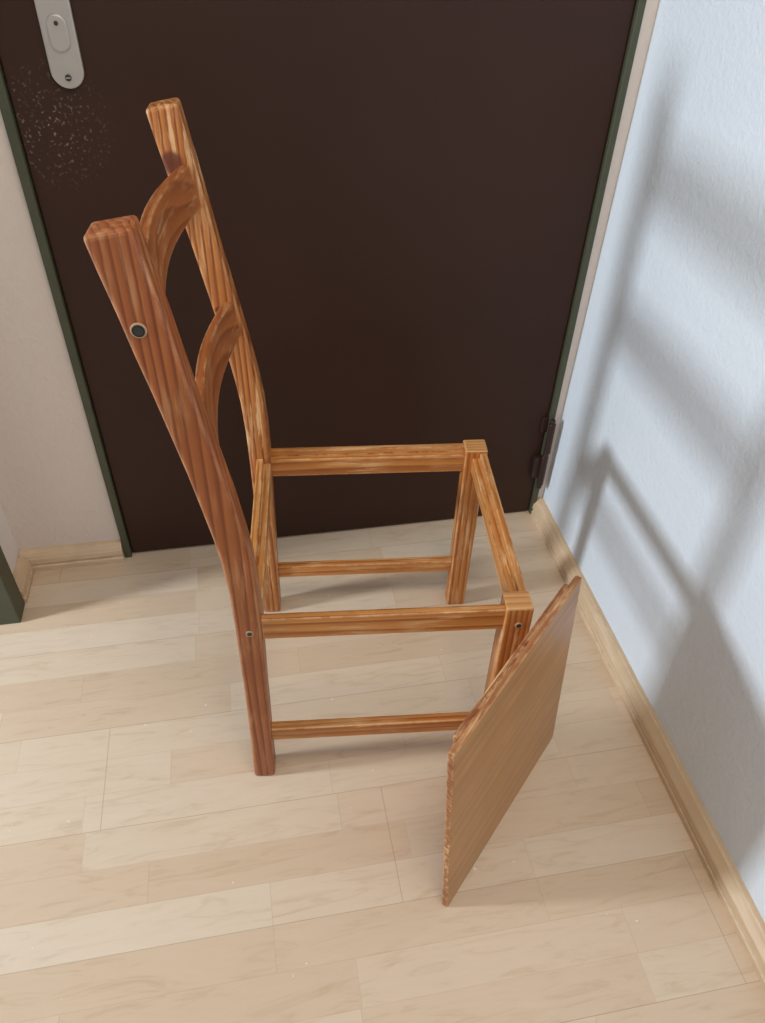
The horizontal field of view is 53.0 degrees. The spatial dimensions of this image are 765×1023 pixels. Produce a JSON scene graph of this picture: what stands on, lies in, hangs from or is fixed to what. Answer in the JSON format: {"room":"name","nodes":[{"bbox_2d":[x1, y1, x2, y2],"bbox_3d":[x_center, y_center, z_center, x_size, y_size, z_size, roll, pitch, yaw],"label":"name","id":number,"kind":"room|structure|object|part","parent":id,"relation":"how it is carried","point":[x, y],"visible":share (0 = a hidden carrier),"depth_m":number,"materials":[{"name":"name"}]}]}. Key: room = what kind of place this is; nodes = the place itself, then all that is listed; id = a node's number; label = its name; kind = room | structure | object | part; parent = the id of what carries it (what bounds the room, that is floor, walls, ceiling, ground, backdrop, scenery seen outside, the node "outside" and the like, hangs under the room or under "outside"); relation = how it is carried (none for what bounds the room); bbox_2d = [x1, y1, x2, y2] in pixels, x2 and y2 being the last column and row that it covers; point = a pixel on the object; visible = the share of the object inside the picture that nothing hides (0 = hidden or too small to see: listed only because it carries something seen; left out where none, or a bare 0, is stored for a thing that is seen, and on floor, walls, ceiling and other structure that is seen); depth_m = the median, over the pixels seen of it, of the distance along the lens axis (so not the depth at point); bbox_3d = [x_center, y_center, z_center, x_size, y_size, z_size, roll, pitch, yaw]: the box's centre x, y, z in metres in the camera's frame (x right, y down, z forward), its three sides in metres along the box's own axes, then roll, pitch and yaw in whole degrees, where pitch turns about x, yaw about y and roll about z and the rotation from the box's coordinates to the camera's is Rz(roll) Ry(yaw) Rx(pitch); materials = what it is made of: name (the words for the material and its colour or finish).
{"room":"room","nodes":[
{"label":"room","id":0,"kind":"room"},
{"bbox_2d":[0,505,18,573],"bbox_3d":[-0.610,-0.017,-0.001,0.100,2.500,2.640,-6,42,-9],"label":"wall","id":1,"kind":"structure","parent":0,"point":[9,547],"depth_m":1.63,"materials":[{"name":"white paint"}]},
{"bbox_2d":[0,546,24,624],"bbox_3d":[-0.716,-0.246,0.575,0.130,2.080,1.015,-6,42,-9],"label":"door","id":2,"kind":"structure","parent":1,"relation":"in","point":[12,604],"depth_m":1.57,"materials":[{"name":"green paint"}]},
{"bbox_2d":[13,557,33,602],"bbox_3d":[-0.782,0.149,1.663,0.026,0.048,0.095,-6,42,-9],"label":"baseboard","id":3,"kind":"structure","parent":1,"relation":"attached to","point":[23,574],"depth_m":1.66,"materials":[{"name":"brown wood"}]},
{"bbox_2d":[0,111,119,549],"bbox_3d":[-0.185,-0.913,1.034,1.226,2.500,0.100,-6,42,-9],"label":"wall","id":4,"kind":"structure","parent":0,"point":[53,491],"depth_m":1.49,"materials":[{"name":"beige paint"}]},
{"bbox_2d":[19,539,124,570],"bbox_3d":[-0.696,0.099,1.723,0.218,0.048,0.026,-6,42,-9],"label":"baseboard","id":5,"kind":"structure","parent":4,"relation":"attached to","point":[102,552],"depth_m":1.72,"materials":[{"name":"brown wood"}]},
{"bbox_2d":[0,0,646,557],"bbox_3d":[-0.075,-0.723,1.177,1.006,2.030,0.076,-6,42,-9],"label":"door frame","id":6,"kind":"structure","parent":4,"relation":"in","point":[6,108],"depth_m":1.37,"materials":[{"name":"green paint"}]},
{"bbox_2d":[0,0,635,551],"bbox_3d":[-0.074,-0.713,1.186,0.977,1.996,0.056,-6,42,-9],"label":"door leaf","id":7,"kind":"structure","parent":6,"relation":"attached to","point":[401,193],"depth_m":1.34,"materials":[{"name":"brown paint"}]},
{"bbox_2d":[34,0,83,88],"bbox_3d":[-0.460,-0.725,1.057,0.047,0.255,0.008,-6,42,-9],"label":"lock plate","id":8,"kind":"object","parent":7,"relation":"attached to","point":[61,64],"visible":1,"depth_m":1.11,"materials":[{"name":"silver metal"}]},
{"bbox_2d":[46,14,70,51],"bbox_3d":[-0.461,-0.680,1.090,0.028,0.047,0.004,-6,42,-9],"label":"lock cover","id":9,"kind":"object","parent":8,"relation":"attached to","point":[59,38],"depth_m":1.09,"materials":[{"name":"silver metal"}]},
{"bbox_3d":[0.363,-0.146,1.766,0.022,0.165,0.014,-6,42,-9],"label":"hinge","id":10,"kind":"part","parent":7,"relation":"part of","materials":[{"name":"brown metal"}]},
{"bbox_2d":[536,455,548,485],"bbox_3d":[0.375,-0.097,1.798,0.016,0.085,0.016,-6,42,-9],"label":"barrel","id":11,"kind":"object","parent":7,"relation":"attached to","point":[544,460],"visible":1,"depth_m":1.79,"materials":[{"name":"brown metal"}]},
{"bbox_2d":[544,423,555,454],"bbox_3d":[0.379,-0.165,1.738,0.016,0.082,0.016,-6,42,-9],"label":"barrel","id":12,"kind":"object","parent":7,"relation":"attached to","point":[551,429],"visible":1,"depth_m":1.73,"materials":[{"name":"brown metal"}]},
{"bbox_2d":[0,510,764,1022],"bbox_3d":[-0.730,0.950,0.827,3.017,0.050,2.640,-6,42,-9],"label":"floor","id":13,"kind":"structure","parent":0,"point":[149,874],"depth_m":1.28,"materials":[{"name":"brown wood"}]},
{"bbox_2d":[84,97,533,775],"bbox_3d":[-0.049,-0.045,1.196,0.513,0.988,0.421,-2,41,-4],"label":"wooden chair","id":14,"kind":"object","parent":13,"relation":"on","point":[131,258],"visible":0.95,"depth_m":1.12,"materials":[{"name":"brown wood"}]},
{"bbox_3d":[-0.231,0.091,1.046,0.120,0.973,0.040,-2,41,-4],"label":"post","id":15,"kind":"part","parent":14,"relation":"part of","materials":[{"name":"brown wood"}]},
{"bbox_3d":[-0.259,-0.166,1.326,0.119,0.988,0.036,-2,41,-4],"label":"post","id":16,"kind":"part","parent":14,"relation":"part of","materials":[{"name":"brown wood"}]},
{"bbox_3d":[-0.201,0.035,1.254,0.024,0.041,0.347,-2,41,-4],"label":"seat rail","id":17,"kind":"part","parent":14,"relation":"part of","materials":[{"name":"brown wood"}]},
{"bbox_3d":[-0.028,-0.095,1.414,0.358,0.049,0.023,-2,41,-4],"label":"seat rail","id":18,"kind":"part","parent":14,"relation":"part of","materials":[{"name":"brown wood"}]},
{"bbox_3d":[0.002,0.157,1.122,0.354,0.042,0.023,-2,41,-4],"label":"seat rail","id":19,"kind":"part","parent":14,"relation":"part of","materials":[{"name":"brown wood"}]},
{"bbox_3d":[0.165,0.035,1.543,0.043,0.418,0.038,-2,41,-4],"label":"leg","id":20,"kind":"part","parent":14,"relation":"part of","materials":[{"name":"brown wood"}]},
{"bbox_3d":[0.189,0.023,1.280,0.026,0.041,0.345,-2,41,-4],"label":"seat rail","id":21,"kind":"part","parent":14,"relation":"part of","materials":[{"name":"brown wood"}]},
{"bbox_3d":[0.193,0.286,1.258,0.043,0.418,0.037,-2,41,-4],"label":"leg","id":22,"kind":"part","parent":14,"relation":"part of","materials":[{"name":"brown wood"}]},
{"bbox_2d":[442,575,581,906],"bbox_3d":[0.195,0.355,1.185,0.044,0.412,0.375,26,47,25],"label":"board","id":23,"kind":"object","parent":13,"relation":"on","point":[499,743],"visible":1,"depth_m":1.13,"materials":[{"name":"brown wood"}]},
{"bbox_2d":[537,0,764,921],"bbox_3d":[0.706,-0.154,0.199,0.175,2.500,2.640,-6,42,-9],"label":"wall","id":24,"kind":"structure","parent":0,"point":[655,484],"depth_m":1.23,"materials":[{"name":"white paint"}]},
{"bbox_2d":[531,497,764,989],"bbox_3d":[0.606,0.810,0.956,0.026,0.048,2.535,-6,42,-9],"label":"baseboard","id":25,"kind":"structure","parent":24,"relation":"attached to","point":[749,925],"depth_m":1.36,"materials":[{"name":"brown wood"}]}
]}

